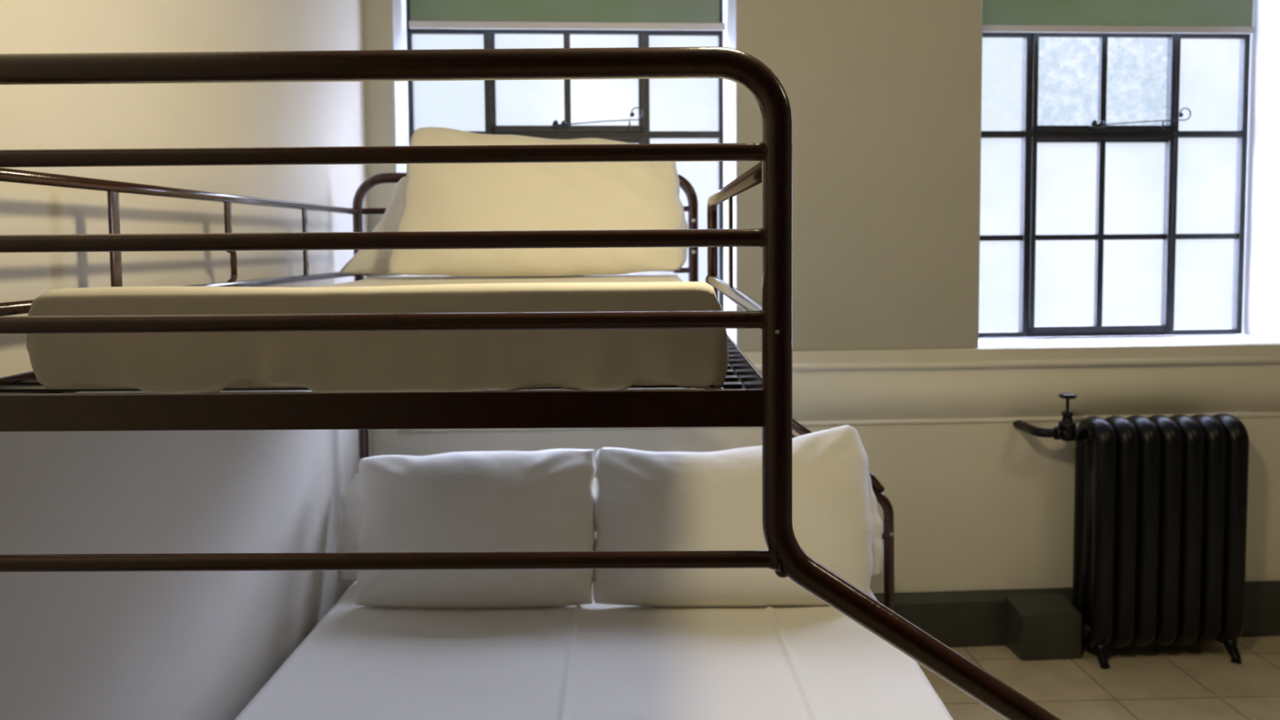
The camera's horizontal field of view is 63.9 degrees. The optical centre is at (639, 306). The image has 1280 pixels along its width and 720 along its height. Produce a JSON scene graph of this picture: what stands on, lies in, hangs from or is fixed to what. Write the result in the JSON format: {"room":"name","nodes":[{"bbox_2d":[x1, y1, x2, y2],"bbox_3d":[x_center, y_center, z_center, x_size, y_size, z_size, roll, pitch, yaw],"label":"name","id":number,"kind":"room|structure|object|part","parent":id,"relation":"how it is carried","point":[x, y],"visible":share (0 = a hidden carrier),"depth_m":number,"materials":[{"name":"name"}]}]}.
{"room":"dormitory","nodes":[
{"label":"dormitory","id":0,"kind":"room"},
{"bbox_2d":[0,0,373,719],"bbox_3d":[-1.008,-0.017,-0.240,0.200,2.850,7.105,0,4,1],"label":"wall","id":1,"kind":"structure","parent":0,"point":[74,645],"depth_m":1.91,"materials":[{"name":"beige paint"}]},
{"bbox_2d":[362,0,1279,593],"bbox_3d":[1.880,-0.283,3.663,5.970,2.850,0.330,-1,4,-4],"label":"wall","id":2,"kind":"structure","parent":0,"point":[883,95],"depth_m":3.42,"materials":[{"name":"beige paint"}]},
{"bbox_2d":[390,0,738,346],"bbox_3d":[-0.246,-0.602,3.493,1.115,1.500,0.326,-1,4,-4],"label":"trim","id":3,"kind":"structure","parent":2,"relation":"attached to","point":[398,7],"depth_m":3.45,"materials":[{"name":"grey paint"}]},
{"bbox_2d":[406,0,723,311],"bbox_3d":[-0.253,-0.602,3.612,1.112,1.474,0.081,-1,4,-4],"label":"window","id":4,"kind":"structure","parent":2,"relation":"in","point":[641,133],"depth_m":3.60,"materials":[{"name":"black metal"}]},
{"bbox_3d":[-0.257,-0.968,3.596,0.537,0.710,0.032,-1,4,-4],"label":"sash","id":5,"kind":"part","parent":4,"relation":"part of","materials":[{"name":"black metal"}]},
{"bbox_2d":[408,0,724,31],"bbox_3d":[-0.248,-1.135,3.498,1.083,0.377,0.041,-1,4,-4],"label":"roller blind","id":6,"kind":"object","parent":4,"relation":"attached to","point":[570,15],"visible":1,"depth_m":3.50,"materials":[{"name":"green fabric"}]},
{"bbox_3d":[-0.251,-0.242,3.641,0.537,0.720,0.032,-1,4,-4],"label":"sash","id":7,"kind":"part","parent":4,"relation":"part of","materials":[{"name":"black metal"}]},
{"bbox_3d":[-0.134,-0.666,3.592,0.289,0.064,0.018,0,4,0],"label":"stay arm","id":8,"kind":"part","parent":4,"relation":"part of","materials":[{"name":"black metal"}]},
{"bbox_2d":[396,363,1279,434],"bbox_3d":[2.041,0.291,3.542,5.680,0.194,0.017,-1,4,-4],"label":"trim","id":9,"kind":"structure","parent":2,"relation":"attached to","point":[1239,390],"depth_m":3.49,"materials":[{"name":"beige paint"}]},
{"bbox_2d":[742,343,1279,364],"bbox_3d":[2.025,0.157,3.528,5.710,0.054,0.014,-1,4,-4],"label":"trim","id":10,"kind":"structure","parent":2,"relation":"attached to","point":[1248,349],"depth_m":3.47,"materials":[{"name":"beige paint"}]},
{"bbox_2d":[754,355,1279,371],"bbox_3d":[2.026,0.184,3.522,5.710,0.024,0.026,-1,4,-4],"label":"trim","id":11,"kind":"structure","parent":2,"relation":"attached to","point":[1263,359],"depth_m":3.46,"materials":[{"name":"beige paint"}]},
{"bbox_2d":[1004,593,1082,660],"bbox_3d":[1.353,1.073,3.447,0.205,0.177,0.135,-1,4,-4],"label":"box","id":12,"kind":"object","parent":2,"relation":"attached to","point":[1042,626],"depth_m":3.38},
{"bbox_2d":[873,580,1279,647],"bbox_3d":[2.013,1.056,3.572,5.750,0.186,0.034,-1,4,-4],"label":"baseboard","id":13,"kind":"structure","parent":2,"relation":"attached to","point":[966,618],"depth_m":3.50,"materials":[{"name":"grey paint"}]},
{"bbox_2d":[978,32,1250,337],"bbox_3d":[1.690,-0.626,3.746,1.112,1.474,0.081,-1,4,-4],"label":"window","id":14,"kind":"structure","parent":2,"relation":"in","point":[1100,132],"depth_m":3.77,"materials":[{"name":"black metal"}]},
{"bbox_3d":[1.691,-0.266,3.775,0.537,0.720,0.032,-1,4,-4],"label":"sash","id":15,"kind":"part","parent":14,"relation":"part of","materials":[{"name":"black metal"}]},
{"bbox_3d":[1.685,-0.991,3.729,0.537,0.710,0.032,-1,4,-4],"label":"sash","id":16,"kind":"part","parent":14,"relation":"part of","materials":[{"name":"black metal"}]},
{"bbox_3d":[1.834,-0.690,3.727,0.339,0.064,0.018,-1,4,-1],"label":"stay arm","id":17,"kind":"part","parent":14,"relation":"part of","materials":[{"name":"black metal"}]},
{"bbox_2d":[982,0,1254,34],"bbox_3d":[1.659,-1.159,3.629,1.085,0.377,0.041,-1,4,-4],"label":"roller blind","id":18,"kind":"object","parent":2,"relation":"attached to","point":[1094,16],"visible":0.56,"depth_m":3.64,"materials":[{"name":"green fabric"}]},
{"bbox_2d":[973,333,1279,348],"bbox_3d":[1.703,0.124,3.671,1.155,0.007,0.329,-1,4,-4],"label":"trim","id":19,"kind":"structure","parent":2,"relation":"attached to","point":[1228,339],"depth_m":3.64,"materials":[{"name":"white paint"}]},
{"bbox_2d":[976,0,1279,347],"bbox_3d":[1.697,-0.625,3.626,1.155,1.500,0.326,-1,4,-4],"label":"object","id":20,"kind":"structure","parent":2,"relation":"attached to","point":[1261,272],"depth_m":3.73,"materials":[{"name":"grey paint"}]},
{"bbox_2d":[918,635,1279,719],"bbox_3d":[1.862,1.400,0.371,5.905,0.100,8.200,0,4,1],"label":"floor","id":21,"kind":"structure","parent":0,"point":[1194,681],"depth_m":3.21,"materials":[{"name":"beige tile"}]},
{"bbox_2d":[0,46,1061,719],"bbox_3d":[-0.047,0.464,2.026,1.579,1.592,1.990,0,4,1],"label":"bunk bed","id":22,"kind":"object","parent":21,"relation":"on","point":[747,397],"visible":0.67,"depth_m":1.01,"materials":[{"name":"brown metal"}]},
{"bbox_3d":[-0.805,0.068,2.011,0.030,0.038,1.950,0,4,1],"label":"rail","id":23,"kind":"part","parent":22,"relation":"part of","materials":[{"name":"brown metal"}]},
{"bbox_3d":[-0.827,-0.102,1.617,0.005,0.171,0.027,0,4,1],"label":"guard post","id":24,"kind":"part","parent":22,"relation":"part of","materials":[{"name":"brown metal"}]},
{"bbox_3d":[-0.823,-0.038,2.005,0.018,0.018,1.939,0,4,1],"label":"guard rail","id":25,"kind":"part","parent":22,"relation":"part of","materials":[{"name":"brown metal"}]},
{"bbox_3d":[-0.824,-0.213,1.994,0.018,0.018,1.939,0,4,1],"label":"guard rail","id":26,"kind":"part","parent":22,"relation":"part of","materials":[{"name":"brown metal"}]},
{"bbox_3d":[-0.823,-0.128,2.062,0.012,0.175,0.040,0,4,1],"label":"guard post","id":27,"kind":"part","parent":22,"relation":"part of","materials":[{"name":"brown metal"}]},
{"bbox_3d":[-0.819,-0.158,2.513,0.005,0.171,0.027,0,4,1],"label":"guard post","id":28,"kind":"part","parent":22,"relation":"part of","materials":[{"name":"brown metal"}]},
{"bbox_2d":[26,271,728,393],"bbox_3d":[-0.302,-0.016,2.066,0.831,0.127,1.745,0,4,1],"label":"mattress","id":29,"kind":"object","parent":22,"relation":"on","point":[595,360],"visible":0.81,"depth_m":1.20,"materials":[{"name":"white fabric"}]},
{"bbox_2d":[338,249,399,275],"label":"pillow","id":30,"kind":"object","parent":29,"relation":"on","point":[374,262],"depth_m":2.66,"materials":[{"name":"white fabric"}]},
{"bbox_2d":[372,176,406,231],"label":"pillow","id":31,"kind":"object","parent":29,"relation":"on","point":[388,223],"depth_m":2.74,"materials":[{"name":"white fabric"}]},
{"bbox_2d":[387,126,685,276],"bbox_3d":[-0.251,-0.267,2.548,0.726,0.383,0.239,0,4,1],"label":"pillow","id":32,"kind":"object","parent":29,"relation":"on","point":[629,195],"visible":0.84,"depth_m":2.49,"materials":[{"name":"white fabric"}]},
{"bbox_3d":[-0.347,0.104,1.041,0.948,0.037,0.035,0,4,1],"label":"rail","id":33,"kind":"part","parent":22,"relation":"part of","materials":[{"name":"brown metal"}]},
{"bbox_3d":[-0.349,-0.065,1.017,0.956,0.027,0.027,0,4,1],"label":"cross rail","id":34,"kind":"part","parent":22,"relation":"part of","materials":[{"name":"brown metal"}]},
{"bbox_3d":[-0.348,0.016,1.022,0.956,0.027,0.027,0,4,1],"label":"cross rail","id":35,"kind":"part","parent":22,"relation":"part of","materials":[{"name":"brown metal"}]},
{"bbox_3d":[-0.349,-0.148,1.012,0.956,0.027,0.027,0,4,1],"label":"cross rail","id":36,"kind":"part","parent":22,"relation":"part of","materials":[{"name":"brown metal"}]},
{"bbox_3d":[-0.342,0.258,1.037,0.964,0.027,0.027,0,4,1],"label":"cross rail","id":37,"kind":"part","parent":22,"relation":"part of","materials":[{"name":"brown metal"}]},
{"bbox_3d":[-0.331,-0.279,2.962,0.956,0.027,0.027,0,4,1],"label":"cross rail","id":38,"kind":"part","parent":22,"relation":"part of","materials":[{"name":"brown metal"}]},
{"bbox_3d":[-0.330,-0.102,2.973,0.956,0.027,0.027,0,4,1],"label":"cross rail","id":39,"kind":"part","parent":22,"relation":"part of","materials":[{"name":"brown metal"}]},
{"bbox_2d":[235,581,953,719],"bbox_3d":[-0.097,0.877,2.044,1.465,0.142,1.899,0,4,1],"label":"mattress","id":40,"kind":"object","parent":22,"relation":"on","point":[593,661],"visible":0.71,"depth_m":2.27,"materials":[{"name":"white fabric"}]},
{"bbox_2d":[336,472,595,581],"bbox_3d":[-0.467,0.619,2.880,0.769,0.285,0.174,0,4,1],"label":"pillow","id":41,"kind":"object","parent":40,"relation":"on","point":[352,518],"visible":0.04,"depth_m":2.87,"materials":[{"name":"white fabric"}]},
{"bbox_2d":[355,448,595,608],"bbox_3d":[-0.445,0.590,2.721,0.662,0.380,0.266,0,4,1],"label":"pillow","id":42,"kind":"object","parent":40,"relation":"on","point":[544,500],"visible":0.92,"depth_m":2.67,"materials":[{"name":"white fabric"}]},
{"bbox_2d":[592,425,873,607],"bbox_3d":[0.243,0.553,2.704,0.750,0.438,0.264,0,4,1],"label":"pillow","id":43,"kind":"object","parent":40,"relation":"on","point":[645,500],"visible":0.84,"depth_m":2.65,"materials":[{"name":"white fabric"}]},
{"bbox_2d":[867,471,884,575],"bbox_3d":[0.295,0.599,2.873,0.765,0.310,0.164,0,4,1],"label":"pillow","id":44,"kind":"object","parent":40,"relation":"on","point":[877,551],"visible":0.04,"depth_m":2.84,"materials":[{"name":"white fabric"}]},
{"bbox_3d":[-0.038,0.404,3.001,1.574,1.592,0.030,0,4,1],"label":"frame","id":45,"kind":"part","parent":22,"relation":"part of","materials":[{"name":"brown metal"}]},
{"bbox_3d":[0.141,-0.101,1.596,0.005,0.146,0.027,0,4,1],"label":"guard post","id":46,"kind":"part","parent":22,"relation":"part of","materials":[{"name":"brown metal"}]},
{"bbox_3d":[0.141,-0.019,1.543,0.029,0.034,1.032,0,4,1],"label":"guard rail","id":47,"kind":"part","parent":22,"relation":"part of","materials":[{"name":"brown metal"}]},
{"bbox_3d":[0.141,-0.066,1.547,0.021,0.246,1.046,0,4,1],"label":"guard rail","id":48,"kind":"part","parent":22,"relation":"part of","materials":[{"name":"brown metal"}]},
{"bbox_3d":[0.125,0.038,2.000,0.030,0.042,1.950,0,4,1],"label":"rail","id":49,"kind":"part","parent":22,"relation":"part of","materials":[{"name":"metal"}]},
{"bbox_2d":[1013,392,1248,669],"bbox_3d":[1.631,0.724,3.416,0.700,0.889,0.253,-1,4,-4],"label":"radiator","id":50,"kind":"object","parent":21,"relation":"on","point":[1161,501],"visible":1,"depth_m":3.32,"materials":[{"name":"black metal"}]}
]}

